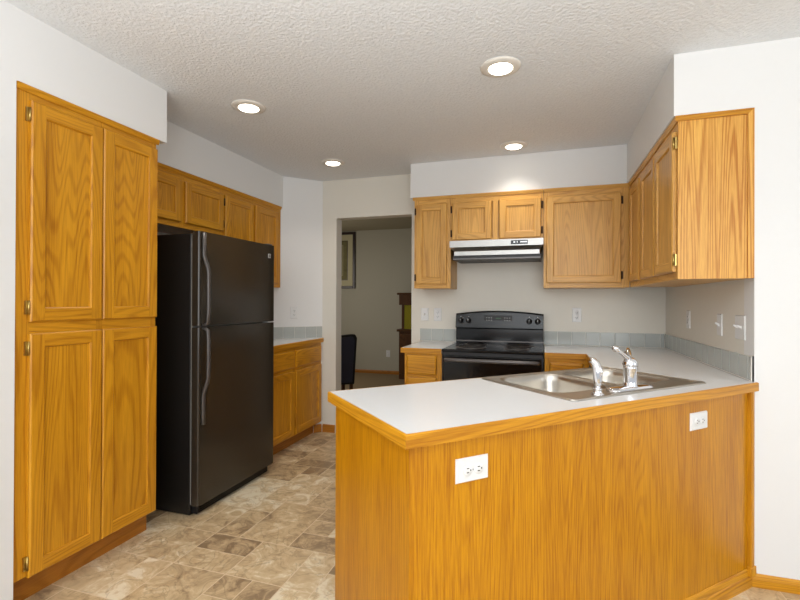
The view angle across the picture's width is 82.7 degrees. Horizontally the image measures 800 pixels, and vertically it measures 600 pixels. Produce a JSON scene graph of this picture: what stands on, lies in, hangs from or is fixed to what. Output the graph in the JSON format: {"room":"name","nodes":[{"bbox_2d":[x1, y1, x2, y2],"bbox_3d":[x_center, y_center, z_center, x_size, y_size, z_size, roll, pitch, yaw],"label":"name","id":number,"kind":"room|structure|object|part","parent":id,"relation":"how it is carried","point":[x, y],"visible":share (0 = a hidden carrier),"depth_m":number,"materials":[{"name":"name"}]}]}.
{"room":"kitchen","nodes":[
{"label":"kitchen","id":0,"kind":"room"},
{"bbox_2d":[0,0,166,599],"bbox_3d":[-2.252,0.044,0.779,0.736,2.440,3.920,0,0,18],"label":"wall","id":1,"kind":"structure","parent":0,"point":[33,53],"depth_m":1.81,"materials":[{"name":"white paint"}]},
{"bbox_2d":[157,162,224,234],"bbox_3d":[-1.622,-0.682,3.106,0.314,0.383,0.890,0,0,18],"label":"upper cabinet","id":2,"kind":"object","parent":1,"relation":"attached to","point":[187,203],"visible":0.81,"depth_m":3.14,"materials":[{"name":"brown wood"}]},
{"bbox_3d":[-1.538,-0.668,2.885,0.019,0.282,0.380,0,0,18],"label":"door","id":3,"kind":"part","parent":2,"relation":"part of","materials":[{"name":"brown wood"}]},
{"bbox_3d":[-1.485,-0.861,3.058,0.014,0.026,0.880,0,0,18],"label":"molding","id":4,"kind":"part","parent":2,"relation":"part of","materials":[{"name":"brown wood"}]},
{"bbox_3d":[-1.410,-0.666,3.288,0.019,0.282,0.385,0,0,18],"label":"door","id":5,"kind":"part","parent":2,"relation":"part of","materials":[{"name":"brown wood"}]},
{"bbox_2d":[156,121,282,206],"bbox_3d":[-1.503,-1.019,3.496,0.310,0.290,1.702,0,0,18],"label":"wall","id":6,"kind":"structure","parent":0,"point":[184,150],"depth_m":3.42,"materials":[{"name":"white paint"}]},
{"bbox_2d":[273,176,322,424],"bbox_3d":[-1.106,0.060,4.302,0.584,2.440,0.704,0,0,18],"label":"wall","id":7,"kind":"structure","parent":0,"point":[301,230],"depth_m":4.34,"materials":[{"name":"white paint"}]},
{"bbox_2d":[222,186,281,287],"bbox_3d":[-1.370,-0.494,3.901,0.314,0.753,0.804,0,0,18],"label":"upper cabinet","id":8,"kind":"object","parent":7,"relation":"attached to","point":[246,217],"visible":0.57,"depth_m":3.82,"materials":[{"name":"brown wood"}]},
{"bbox_3d":[-1.292,-0.480,3.658,0.019,0.652,0.355,0,0,18],"label":"door","id":9,"kind":"part","parent":8,"relation":"part of","materials":[{"name":"brown wood"}]},
{"bbox_3d":[-1.230,-0.857,3.861,0.014,0.026,0.800,0,0,18],"label":"molding","id":10,"kind":"part","parent":8,"relation":"part of","materials":[{"name":"brown wood"}]},
{"bbox_3d":[-1.177,-0.478,4.020,0.019,0.652,0.350,0,0,18],"label":"door","id":11,"kind":"part","parent":8,"relation":"part of","materials":[{"name":"brown wood"}]},
{"bbox_2d":[290,306,297,318],"bbox_3d":[-1.002,0.118,4.302,0.072,0.117,0.009,0,0,-28],"label":"wall outlet","id":12,"kind":"object","parent":7,"relation":"attached to","point":[293,309],"visible":1,"depth_m":4.30,"materials":[{"name":"white plastic"}]},
{"bbox_2d":[274,326,321,338],"bbox_3d":[-1.119,0.308,4.242,0.812,0.113,0.009,0,0,-27],"label":"backsplash","id":13,"kind":"structure","parent":7,"relation":"attached to","point":[302,331],"depth_m":4.31,"materials":[{"name":"tile"}]},
{"bbox_2d":[313,424,321,432],"bbox_3d":[-0.799,1.244,4.404,0.079,0.075,0.012,0,0,-27],"label":"baseboard","id":14,"kind":"structure","parent":7,"relation":"attached to","point":[318,427],"depth_m":4.40,"materials":[{"name":"brown wood"}]},
{"bbox_2d":[345,372,404,389],"bbox_3d":[-0.514,1.337,6.310,7.200,0.104,3.474,0,0,18],"label":"floor","id":15,"kind":"structure","parent":0,"point":[362,380],"depth_m":7.27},
{"bbox_2d":[341,334,356,389],"bbox_3d":[-0.883,0.863,6.066,0.480,0.840,0.576,0,0,-22],"label":"dining chair","id":16,"kind":"object","parent":15,"relation":"on","point":[348,341],"visible":0.42,"depth_m":5.91,"materials":[{"name":"black metal"}]},
{"bbox_2d":[397,293,411,378],"bbox_3d":[0.598,0.588,7.426,1.250,1.410,0.460,0,0,18],"label":"china hutch","id":17,"kind":"object","parent":15,"relation":"on","point":[405,299],"visible":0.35,"depth_m":7.41,"materials":[{"name":"brown wood"}]},
{"bbox_3d":[0.616,0.281,7.479,1.130,0.395,0.330,0,0,18],"label":"frame","id":18,"kind":"part","parent":17,"relation":"part of","materials":[{"name":"brown wood"}]},
{"bbox_2d":[397,328,410,331],"bbox_3d":[0.599,0.498,7.426,1.230,0.040,0.460,0,0,18],"label":"shelf","id":19,"kind":"object","parent":17,"relation":"attached to","point":[402,329],"depth_m":7.36,"materials":[{"name":"brown wood"}]},
{"bbox_3d":[0.607,-0.099,7.447,1.250,0.035,0.420,0,0,18],"label":"cornice","id":20,"kind":"part","parent":17,"relation":"part of","materials":[{"name":"brown wood"}]},
{"bbox_3d":[0.255,0.886,7.324,0.540,0.650,0.020,0,0,18],"label":"door","id":21,"kind":"part","parent":17,"relation":"part of","materials":[{"name":"brown wood"}]},
{"bbox_3d":[0.308,0.279,7.418,0.500,0.395,0.010,0,0,18],"label":"glass door","id":22,"kind":"part","parent":17,"relation":"part of","materials":[{"name":"glass"}]},
{"bbox_2d":[341,228,411,370],"bbox_3d":[0.002,0.031,7.922,7.200,2.530,0.100,0,0,18],"label":"wall","id":23,"kind":"structure","parent":0,"point":[371,310],"depth_m":7.99,"materials":[{"name":"paint"}]},
{"bbox_2d":[341,232,355,288],"bbox_3d":[-1.187,-0.712,8.235,0.810,1.010,0.030,0,0,18],"label":"framed picture","id":24,"kind":"object","parent":23,"relation":"attached to","point":[348,238],"visible":0.44,"depth_m":8.15},
{"bbox_2d":[342,241,347,279],"bbox_3d":[-1.187,-0.712,8.235,0.520,0.710,0.005,0,0,18],"label":"print","id":25,"kind":"object","parent":24,"relation":"attached to","point":[344,243],"depth_m":8.17},
{"bbox_2d":[355,369,398,374],"bbox_3d":[-0.019,1.262,7.865,6.800,0.060,0.012,0,0,18],"label":"baseboard","id":26,"kind":"structure","parent":23,"relation":"attached to","point":[356,370],"depth_m":7.98,"materials":[{"name":"brown wood"}]},
{"bbox_2d":[342,217,411,231],"bbox_3d":[-0.506,-1.291,6.314,7.200,0.100,3.484,0,0,18],"label":"ceiling","id":27,"kind":"structure","parent":0,"point":[399,222],"depth_m":7.43,"materials":[{"name":"paint"}]},
{"bbox_2d":[4,0,799,180],"bbox_3d":[0.746,-1.214,0.931,6.350,0.100,6.016,0,0,18],"label":"ceiling","id":28,"kind":"structure","parent":0,"point":[379,88],"depth_m":2.21,"materials":[{"name":"white paint"}]},
{"bbox_2d":[231,99,265,113],"bbox_3d":[-0.910,-1.154,2.735,0.200,0.019,0.200,0,0,18],"label":"recessed light","id":29,"kind":"object","parent":28,"relation":"in","point":[242,105],"visible":1,"depth_m":2.71,"materials":[{"name":"white"}]},
{"bbox_2d":[321,159,344,165],"bbox_3d":[-0.564,-1.149,3.823,0.200,0.019,0.200,0,0,18],"label":"recessed light","id":30,"kind":"object","parent":28,"relation":"in","point":[329,162],"visible":1,"depth_m":3.79,"materials":[{"name":"white"}]},
{"bbox_2d":[480,56,520,76],"bbox_3d":[0.500,-1.150,2.260,0.200,0.019,0.200,0,0,18],"label":"recessed light","id":31,"kind":"object","parent":28,"relation":"in","point":[501,66],"visible":1,"depth_m":2.23,"materials":[{"name":"white"}]},
{"bbox_2d":[500,141,527,149],"bbox_3d":[0.850,-1.145,3.394,0.200,0.019,0.200,0,0,18],"label":"recessed light","id":32,"kind":"object","parent":28,"relation":"in","point":[511,145],"visible":1,"depth_m":3.36,"materials":[{"name":"white"}]},
{"bbox_2d":[24,432,799,599],"bbox_3d":[0.715,1.326,0.971,6.300,0.100,5.956,0,0,18],"label":"floor","id":33,"kind":"structure","parent":0,"point":[272,537],"depth_m":2.32,"materials":[{"name":"tile"}]},
{"bbox_2d":[13,81,159,599],"bbox_3d":[-1.724,0.197,2.249,0.640,2.148,0.712,0,0,18],"label":"pantry cabinet","id":34,"kind":"object","parent":33,"relation":"on","point":[87,181],"visible":1,"depth_m":2.07,"materials":[{"name":"brown wood"}]},
{"bbox_3d":[-1.475,0.639,2.013,0.019,1.000,0.317,0,0,18],"label":"door","id":35,"kind":"part","parent":34,"relation":"part of","materials":[{"name":"brown wood"}]},
{"bbox_3d":[-1.471,-0.365,2.016,0.019,0.912,0.317,0,0,18],"label":"door","id":36,"kind":"part","parent":34,"relation":"part of","materials":[{"name":"brown wood"}]},
{"bbox_3d":[-1.428,-0.863,2.155,0.014,0.026,0.704,0,0,18],"label":"molding","id":37,"kind":"part","parent":34,"relation":"part of","materials":[{"name":"brown wood"}]},
{"bbox_3d":[-1.377,0.640,2.320,0.019,1.000,0.317,0,0,18],"label":"door","id":38,"kind":"part","parent":34,"relation":"part of","materials":[{"name":"brown wood"}]},
{"bbox_3d":[-1.373,-0.363,2.323,0.019,0.912,0.317,0,0,18],"label":"door","id":39,"kind":"part","parent":34,"relation":"part of","materials":[{"name":"brown wood"}]},
{"bbox_2d":[155,231,273,514],"bbox_3d":[-1.363,0.430,3.119,0.742,1.690,0.778,0,0,18],"label":"refrigerator","id":40,"kind":"object","parent":33,"relation":"on","point":[214,320],"visible":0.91,"depth_m":2.76,"materials":[{"name":"black metal"}]},
{"bbox_3d":[-1.141,0.448,2.675,0.048,0.574,0.027,0,0,18],"label":"handle","id":41,"kind":"part","parent":40,"relation":"part of","materials":[{"name":"black plastic"}]},
{"bbox_3d":[-1.139,-0.121,2.677,0.047,0.552,0.027,0,0,18],"label":"handle","id":42,"kind":"part","parent":40,"relation":"part of","materials":[{"name":"black plastic"}]},
{"bbox_3d":[-1.081,0.687,3.028,0.053,1.046,0.778,0,0,18],"label":"door","id":43,"kind":"part","parent":40,"relation":"part of","materials":[{"name":"black metal"}]},
{"bbox_3d":[-1.078,-0.125,3.031,0.053,0.558,0.778,0,0,18],"label":"freezer door","id":44,"kind":"part","parent":40,"relation":"part of","materials":[{"name":"black metal"}]},
{"bbox_2d":[273,342,321,454],"bbox_3d":[-1.184,0.842,4.017,0.592,0.874,1.005,0,0,18],"label":"base cabinet","id":45,"kind":"object","parent":33,"relation":"on","point":[297,371],"visible":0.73,"depth_m":3.95,"materials":[{"name":"brown wood"}]},
{"bbox_3d":[-0.981,0.510,3.707,0.019,0.147,0.445,0,0,18],"label":"drawer","id":46,"kind":"part","parent":45,"relation":"part of","materials":[{"name":"brown wood"}]},
{"bbox_3d":[-0.983,0.889,3.706,0.019,0.555,0.445,0,0,18],"label":"door","id":47,"kind":"part","parent":45,"relation":"part of","materials":[{"name":"brown wood"}]},
{"bbox_2d":[274,338,323,350],"bbox_3d":[-1.185,0.384,4.012,0.600,0.039,1.040,0,0,18],"label":"countertop","id":48,"kind":"structure","parent":45,"relation":"on","point":[279,344],"depth_m":4.00,"materials":[{"name":"white laminate"}]},
{"bbox_3d":[-0.834,0.512,4.170,0.019,0.147,0.465,0,0,18],"label":"drawer","id":49,"kind":"part","parent":45,"relation":"part of","materials":[{"name":"brown wood"}]},
{"bbox_3d":[-0.836,0.891,4.168,0.019,0.555,0.465,0,0,18],"label":"door","id":50,"kind":"part","parent":45,"relation":"part of","materials":[{"name":"brown wood"}]},
{"bbox_2d":[405,353,441,383],"bbox_3d":[0.263,0.846,3.754,0.293,0.874,0.620,0,0,18],"label":"base cabinet","id":51,"kind":"object","parent":33,"relation":"on","point":[419,367],"visible":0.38,"depth_m":3.46,"materials":[{"name":"brown wood"}]},
{"bbox_3d":[0.163,0.667,3.471,0.232,0.150,0.019,0,0,18],"label":"drawer","id":52,"kind":"part","parent":51,"relation":"part of","materials":[{"name":"brown wood"}]},
{"bbox_3d":[0.163,0.495,3.472,0.232,0.150,0.019,0,0,18],"label":"drawer","id":53,"kind":"part","parent":51,"relation":"part of","materials":[{"name":"brown wood"}]},
{"bbox_2d":[401,341,455,353],"bbox_3d":[0.254,0.389,3.769,0.321,0.039,0.640,0,0,18],"label":"countertop","id":54,"kind":"structure","parent":51,"relation":"on","point":[425,347],"depth_m":3.52,"materials":[{"name":"white laminate"}]},
{"bbox_2d":[442,311,543,380],"bbox_3d":[0.743,0.688,3.561,0.727,1.194,0.727,0,0,18],"label":"electric range","id":55,"kind":"object","parent":33,"relation":"on","point":[488,343],"visible":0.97,"depth_m":3.54,"materials":[{"name":"black metal"}]},
{"bbox_2d":[456,345,485,348],"bbox_3d":[0.547,0.360,3.513,0.236,0.013,0.236,0,0,18],"label":"burner","id":56,"kind":"object","parent":55,"relation":"on","point":[457,346],"depth_m":3.46,"materials":[{"name":"black metal"}]},
{"bbox_2d":[464,342,487,344],"bbox_3d":[0.629,0.361,3.770,0.192,0.013,0.192,0,0,18],"label":"burner","id":57,"kind":"object","parent":55,"relation":"on","point":[468,343],"depth_m":3.72,"materials":[{"name":"black metal"}]},
{"bbox_3d":[0.656,0.728,3.291,0.701,0.632,0.031,0,0,18],"label":"oven door","id":58,"kind":"part","parent":55,"relation":"part of","materials":[{"name":"black glass"}]},
{"bbox_3d":[0.643,0.442,3.246,0.687,0.035,0.065,0,0,18],"label":"oven handle","id":59,"kind":"part","parent":55,"relation":"part of","materials":[{"name":"metal"}]},
{"bbox_2d":[442,352,542,380],"bbox_3d":[0.755,0.822,3.602,0.725,0.865,0.620,0,0,18],"label":"oven","id":60,"kind":"object","parent":55,"relation":"in","point":[533,355],"depth_m":3.28,"materials":[{"name":"black metal"}]},
{"bbox_2d":[442,342,543,354],"bbox_3d":[0.752,0.379,3.588,0.727,0.022,0.612,0,0,18],"label":"cooktop","id":61,"kind":"object","parent":55,"relation":"in","point":[458,348],"depth_m":3.41,"materials":[{"name":"black glass"}]},
{"bbox_3d":[0.828,0.171,3.832,0.230,0.080,0.007,0,0,18],"label":"clock panel","id":62,"kind":"part","parent":55,"relation":"part of","materials":[{"name":"black metal"}]},
{"bbox_3d":[0.840,0.239,3.864,0.725,0.294,0.095,0,0,18],"label":"control panel","id":63,"kind":"part","parent":55,"relation":"part of","materials":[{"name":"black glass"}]},
{"bbox_2d":[504,346,529,349],"bbox_3d":[0.876,0.361,3.408,0.192,0.013,0.192,0,0,18],"label":"burner","id":64,"kind":"object","parent":55,"relation":"on","point":[511,347],"depth_m":3.37,"materials":[{"name":"black metal"}]},
{"bbox_2d":[504,343,533,346],"bbox_3d":[0.958,0.362,3.666,0.236,0.013,0.236,0,0,18],"label":"burner","id":65,"kind":"object","parent":55,"relation":"on","point":[505,344],"depth_m":3.64,"materials":[{"name":"black metal"}]},
{"bbox_2d":[335,392,755,599],"bbox_3d":[0.671,0.842,1.905,1.767,0.874,0.620,0,0,-27],"label":"base cabinet","id":66,"kind":"object","parent":33,"relation":"on","point":[638,505],"visible":0.9,"depth_m":1.56,"materials":[{"name":"brown wood"}]},
{"bbox_3d":[-0.106,0.837,1.514,0.018,0.874,0.600,0,0,-27],"label":"panel","id":67,"kind":"part","parent":66,"relation":"part of","materials":[{"name":"brown wood"}]},
{"bbox_2d":[455,453,487,483],"bbox_3d":[0.214,0.497,1.336,0.117,0.072,0.009,0,0,-27],"label":"wall outlet","id":68,"kind":"object","parent":66,"relation":"attached to","point":[467,469],"visible":1,"depth_m":1.33,"materials":[{"name":"white plastic"}]},
{"bbox_2d":[463,465,471,475],"bbox_3d":[0.198,0.497,1.325,0.033,0.033,0.002,0,0,-27],"label":"receptacle","id":69,"kind":"object","parent":68,"relation":"attached to","point":[467,469],"depth_m":1.32,"materials":[{"name":"white plastic"}]},
{"bbox_2d":[474,463,482,473],"bbox_3d":[0.232,0.497,1.343,0.033,0.033,0.002,0,0,-27],"label":"receptacle","id":70,"kind":"object","parent":68,"relation":"attached to","point":[478,467],"depth_m":1.34,"materials":[{"name":"white plastic"}]},
{"bbox_2d":[328,345,758,449],"bbox_3d":[1.014,0.387,2.388,1.374,0.039,3.080,0,0,37],"label":"countertop","id":71,"kind":"structure","parent":66,"relation":"on","point":[410,416],"depth_m":1.65,"materials":[{"name":"white laminate"}]},
{"bbox_2d":[481,367,705,401],"bbox_3d":[0.862,0.448,2.050,0.830,0.179,0.545,0,0,-27],"label":"sink","id":72,"kind":"object","parent":71,"relation":"in","point":[574,385],"visible":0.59,"depth_m":2.13,"materials":[{"name":"metal"}]},
{"bbox_2d":[500,374,610,392],"bbox_3d":[0.672,0.449,1.992,0.355,0.176,0.387,0,0,-27],"label":"basin","id":73,"kind":"object","parent":72,"relation":"in","point":[546,383],"depth_m":2.14,"materials":[{"name":"silver metal"}]},
{"bbox_2d":[589,357,603,395],"bbox_3d":[0.749,0.290,1.728,0.048,0.141,0.054,0,0,-27],"label":"sprayer","id":74,"kind":"object","parent":72,"relation":"on","point":[597,370],"visible":1,"depth_m":1.71,"materials":[{"name":"silver metal"}]},
{"bbox_2d":[562,369,667,383],"bbox_3d":[1.019,0.451,2.171,0.353,0.176,0.387,0,0,-27],"label":"basin","id":75,"kind":"object","parent":72,"relation":"in","point":[570,376],"depth_m":2.24,"materials":[{"name":"silver metal"}]},
{"bbox_2d":[606,346,652,392],"bbox_3d":[0.922,0.271,1.891,0.273,0.180,0.157,0,0,-27],"label":"faucet","id":76,"kind":"object","parent":72,"relation":"on","point":[630,364],"visible":1,"depth_m":1.82,"materials":[{"name":"silver metal"}]},
{"bbox_3d":[0.897,0.224,1.823,0.141,0.086,0.058,0,0,-27],"label":"lever","id":77,"kind":"part","parent":76,"relation":"part of","materials":[{"name":"silver metal"}]},
{"bbox_3d":[0.971,0.252,1.931,0.027,0.095,0.188,0,0,23],"label":"spout","id":78,"kind":"part","parent":76,"relation":"part of","materials":[{"name":"silver metal"}]},
{"bbox_3d":[0.933,0.353,1.842,0.250,0.016,0.060,0,0,-27],"label":"plate","id":79,"kind":"part","parent":76,"relation":"part of","materials":[{"name":"silver metal"}]},
{"bbox_2d":[690,410,706,430],"bbox_3d":[1.224,0.495,1.859,0.117,0.072,0.009,0,0,-27],"label":"wall outlet","id":80,"kind":"object","parent":66,"relation":"attached to","point":[698,420],"visible":1,"depth_m":1.85,"materials":[{"name":"white plastic"}]},
{"bbox_2d":[695,418,699,425],"bbox_3d":[1.208,0.495,1.847,0.033,0.033,0.002,0,0,-27],"label":"receptacle","id":81,"kind":"object","parent":80,"relation":"attached to","point":[697,420],"depth_m":1.85,"materials":[{"name":"white plastic"}]},
{"bbox_2d":[700,416,704,424],"bbox_3d":[1.243,0.495,1.865,0.033,0.033,0.002,0,0,-27],"label":"receptacle","id":82,"kind":"object","parent":80,"relation":"attached to","point":[702,418],"depth_m":1.86,"materials":[{"name":"white plastic"}]},
{"bbox_3d":[0.799,1.252,1.637,1.752,0.052,0.012,0,0,-27],"label":"molding","id":83,"kind":"part","parent":66,"relation":"part of","materials":[{"name":"brown wood"}]},
{"bbox_3d":[1.574,0.801,2.035,0.029,0.784,0.016,0,0,-27],"label":"corner molding","id":84,"kind":"part","parent":66,"relation":"part of","materials":[{"name":"brown wood"}]},
{"bbox_2d":[545,358,588,371],"bbox_3d":[1.247,0.849,3.441,0.290,0.874,0.620,0,0,18],"label":"base cabinet","id":85,"kind":"object","parent":33,"relation":"on","point":[550,364],"visible":0.19,"depth_m":3.16,"materials":[{"name":"brown wood"}]},
{"bbox_3d":[1.155,0.505,3.156,0.215,0.135,0.019,0,0,18],"label":"drawer","id":86,"kind":"part","parent":85,"relation":"part of","materials":[{"name":"brown wood"}]},
{"bbox_2d":[322,174,665,432],"bbox_3d":[0.453,0.065,4.112,3.669,2.440,0.120,0,0,18],"label":"wall","id":87,"kind":"structure","parent":0,"point":[514,286],"depth_m":4.03,"materials":[{"name":"paint"}]},
{"bbox_2d":[322,424,334,432],"bbox_3d":[-0.692,1.244,4.402,0.130,0.075,0.012,0,0,18],"label":"baseboard","id":88,"kind":"structure","parent":87,"relation":"attached to","point":[328,428],"depth_m":4.40,"materials":[{"name":"brown wood"}]},
{"bbox_2d":[421,308,428,320],"bbox_3d":[0.221,0.130,4.109,0.072,0.117,0.024,0,0,18],"label":"light switch","id":89,"kind":"object","parent":87,"relation":"attached to","point":[424,311],"visible":1,"depth_m":4.11,"materials":[{"name":"white plastic"}]},
{"bbox_2d":[413,195,456,288],"bbox_3d":[0.306,-0.480,3.933,0.324,0.767,0.310,0,0,18],"label":"upper cabinet","id":90,"kind":"object","parent":87,"relation":"attached to","point":[435,267],"visible":1,"depth_m":3.79,"materials":[{"name":"brown wood"}]},
{"bbox_3d":[0.261,-0.466,3.795,0.262,0.666,0.019,0,0,18],"label":"door","id":91,"kind":"part","parent":90,"relation":"part of","materials":[{"name":"brown wood"}]},
{"bbox_3d":[0.265,-0.851,3.798,0.324,0.026,0.014,0,0,18],"label":"molding","id":92,"kind":"part","parent":90,"relation":"part of","materials":[{"name":"brown wood"}]},
{"bbox_2d":[434,308,441,320],"bbox_3d":[0.338,0.130,4.080,0.072,0.117,0.009,0,0,18],"label":"wall outlet","id":93,"kind":"object","parent":87,"relation":"attached to","point":[437,311],"visible":1,"depth_m":4.08,"materials":[{"name":"white plastic"}]},
{"bbox_2d":[420,328,455,341],"bbox_3d":[0.341,0.313,4.078,0.335,0.113,0.009,0,0,18],"label":"backsplash","id":94,"kind":"structure","parent":87,"relation":"attached to","point":[426,334],"depth_m":4.07,"materials":[{"name":"tile"}]},
{"bbox_2d":[450,189,543,240],"bbox_3d":[0.808,-0.664,3.774,0.732,0.396,0.310,0,0,18],"label":"upper cabinet","id":95,"kind":"object","parent":87,"relation":"attached to","point":[519,214],"visible":0.98,"depth_m":3.64,"materials":[{"name":"brown wood"}]},
{"bbox_3d":[0.582,-0.645,3.693,0.318,0.307,0.019,0,0,18],"label":"door","id":96,"kind":"part","parent":95,"relation":"part of","materials":[{"name":"brown wood"}]},
{"bbox_2d":[450,238,542,263],"bbox_3d":[0.797,-0.394,3.707,0.712,0.146,0.426,0,0,18],"label":"range hood","id":97,"kind":"object","parent":95,"relation":"attached to","point":[524,249],"visible":1,"depth_m":3.55,"materials":[{"name":"metal"}]},
{"bbox_3d":[0.746,-0.326,3.547,0.672,0.010,0.010,0,0,18],"label":"rail","id":98,"kind":"part","parent":97,"relation":"part of","materials":[{"name":"silver metal"}]},
{"bbox_3d":[0.906,-0.441,3.452,0.125,0.030,0.007,0,0,18],"label":"switch panel","id":99,"kind":"part","parent":97,"relation":"part of","materials":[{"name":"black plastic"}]},
{"bbox_3d":[0.768,-0.850,3.638,0.728,0.026,0.014,0,0,18],"label":"molding","id":100,"kind":"part","parent":95,"relation":"part of","materials":[{"name":"brown wood"}]},
{"bbox_3d":[0.944,-0.644,3.578,0.318,0.307,0.019,0,0,18],"label":"door","id":101,"kind":"part","parent":95,"relation":"part of","materials":[{"name":"brown wood"}]},
{"bbox_2d":[572,308,580,321],"bbox_3d":[1.450,0.123,3.727,0.072,0.117,0.009,0,0,18],"label":"wall outlet","id":102,"kind":"object","parent":87,"relation":"attached to","point":[576,312],"visible":1,"depth_m":3.72,"materials":[{"name":"white plastic"}]},
{"bbox_2d":[544,183,629,288],"bbox_3d":[1.446,-0.477,3.570,0.604,0.767,0.310,0,0,18],"label":"upper cabinet","id":103,"kind":"object","parent":87,"relation":"attached to","point":[586,228],"visible":0.98,"depth_m":3.43,"materials":[{"name":"brown wood"}]},
{"bbox_3d":[1.404,-0.848,3.436,0.604,0.026,0.014,0,0,18],"label":"molding","id":104,"kind":"part","parent":103,"relation":"part of","materials":[{"name":"brown wood"}]},
{"bbox_2d":[544,331,663,347],"bbox_3d":[1.630,0.317,3.668,0.892,0.113,0.009,0,0,18],"label":"backsplash","id":105,"kind":"structure","parent":87,"relation":"attached to","point":[644,340],"depth_m":3.66,"materials":[{"name":"tile"}]},
{"bbox_2d":[411,144,626,199],"bbox_3d":[0.929,-1.009,3.752,1.669,0.290,0.286,0,0,18],"label":"wall","id":106,"kind":"structure","parent":0,"point":[604,165],"depth_m":3.59,"materials":[{"name":"white paint"}]},
{"bbox_2d":[627,67,668,182],"bbox_3d":[1.699,-1.009,2.893,0.320,0.290,1.456,0,0,18],"label":"wall","id":107,"kind":"structure","parent":0,"point":[653,122],"depth_m":2.64,"materials":[{"name":"white paint"}]},
{"bbox_2d":[666,279,743,376],"bbox_3d":[1.905,0.067,2.823,0.120,2.440,1.456,0,0,18],"label":"wall","id":108,"kind":"structure","parent":0,"point":[704,301],"depth_m":2.65,"materials":[{"name":"paint"}]},
{"bbox_2d":[628,167,687,286],"bbox_3d":[1.754,-0.477,3.091,0.310,0.767,0.430,0,0,18],"label":"upper cabinet","id":109,"kind":"object","parent":108,"relation":"attached to","point":[634,183],"visible":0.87,"depth_m":3.11,"materials":[{"name":"brown wood"}]},
{"bbox_3d":[1.620,-0.848,3.135,0.014,0.026,0.430,0,0,18],"label":"molding","id":110,"kind":"part","parent":109,"relation":"part of","materials":[{"name":"brown wood"}]},
{"bbox_3d":[1.610,-0.463,3.116,0.019,0.666,0.330,0,0,18],"label":"door","id":111,"kind":"part","parent":109,"relation":"part of","materials":[{"name":"brown wood"}]},
{"bbox_3d":[1.634,-0.468,3.129,0.018,0.747,0.430,0,0,18],"label":"frame","id":112,"kind":"part","parent":109,"relation":"part of","materials":[{"name":"brown wood"}]},
{"bbox_2d":[686,310,690,328],"bbox_3d":[1.883,0.127,2.968,0.009,0.117,0.072,0,0,18],"label":"wall outlet","id":113,"kind":"object","parent":108,"relation":"attached to","point":[688,313],"visible":1,"depth_m":2.96,"materials":[{"name":"white plastic"}]},
{"bbox_2d":[640,107,754,284],"bbox_3d":[1.566,-0.480,2.485,0.318,0.767,0.834,0,0,18],"label":"upper cabinet","id":114,"kind":"object","parent":108,"relation":"attached to","point":[697,182],"visible":1,"depth_m":2.11,"materials":[{"name":"brown wood"}]},
{"bbox_3d":[1.484,-0.465,2.721,0.019,0.666,0.365,0,0,18],"label":"door","id":115,"kind":"part","parent":114,"relation":"part of","materials":[{"name":"brown wood"}]},
{"bbox_3d":[1.429,-0.851,2.534,0.014,0.026,0.828,0,0,18],"label":"molding","id":116,"kind":"part","parent":114,"relation":"part of","materials":[{"name":"brown wood"}]},
{"bbox_3d":[1.444,-0.470,2.532,0.018,0.747,0.818,0,0,18],"label":"frame","id":117,"kind":"part","parent":114,"relation":"part of","materials":[{"name":"brown wood"}]},
{"bbox_3d":[1.365,-0.467,2.346,0.019,0.666,0.372,0,0,18],"label":"door","id":118,"kind":"part","parent":114,"relation":"part of","materials":[{"name":"brown wood"}]},
{"bbox_3d":[1.451,-0.481,2.096,0.298,0.765,0.008,0,0,18],"label":"panel","id":119,"kind":"part","parent":114,"relation":"part of","materials":[{"name":"brown wood"}]},
{"bbox_3d":[1.445,-0.853,2.092,0.313,0.025,0.008,0,0,18],"label":"molding","id":120,"kind":"part","parent":114,"relation":"part of","materials":[{"name":"brown wood"}]},
{"bbox_3d":[1.581,-0.482,2.047,0.024,0.767,0.008,0,0,18],"label":"corner molding","id":121,"kind":"part","parent":114,"relation":"part of","materials":[{"name":"brown wood"}]},
{"bbox_2d":[665,334,753,381],"bbox_3d":[1.824,0.315,2.786,0.010,0.113,1.551,0,0,18],"label":"backsplash","id":122,"kind":"structure","parent":108,"relation":"attached to","point":[741,365],"depth_m":2.48,"materials":[{"name":"tile"}]},
{"bbox_2d":[715,314,722,335],"bbox_3d":[1.707,0.133,2.442,0.024,0.117,0.072,0,0,18],"label":"light switch","id":123,"kind":"object","parent":108,"relation":"attached to","point":[719,323],"visible":1,"depth_m":2.43,"materials":[{"name":"white plastic"}]},
{"bbox_2d":[733,315,745,339],"bbox_3d":[1.625,0.132,2.184,0.024,0.117,0.117,0,0,18],"label":"light switch","id":124,"kind":"object","parent":108,"relation":"attached to","point":[740,320],"visible":1,"depth_m":2.17,"materials":[{"name":"white plastic"}]},
{"bbox_2d":[668,37,799,579],"bbox_3d":[2.744,0.066,1.734,3.021,2.440,0.110,0,0,18],"label":"wall","id":125,"kind":"structure","parent":0,"point":[764,76],"depth_m":2.02,"materials":[{"name":"white paint"}]},
{"bbox_2d":[752,573,799,594],"bbox_3d":[2.863,1.257,1.627,2.700,0.058,0.012,0,0,18],"label":"baseboard","id":126,"kind":"structure","parent":125,"relation":"attached to","point":[762,581],"depth_m":2.00,"materials":[{"name":"brown wood"}]}
]}

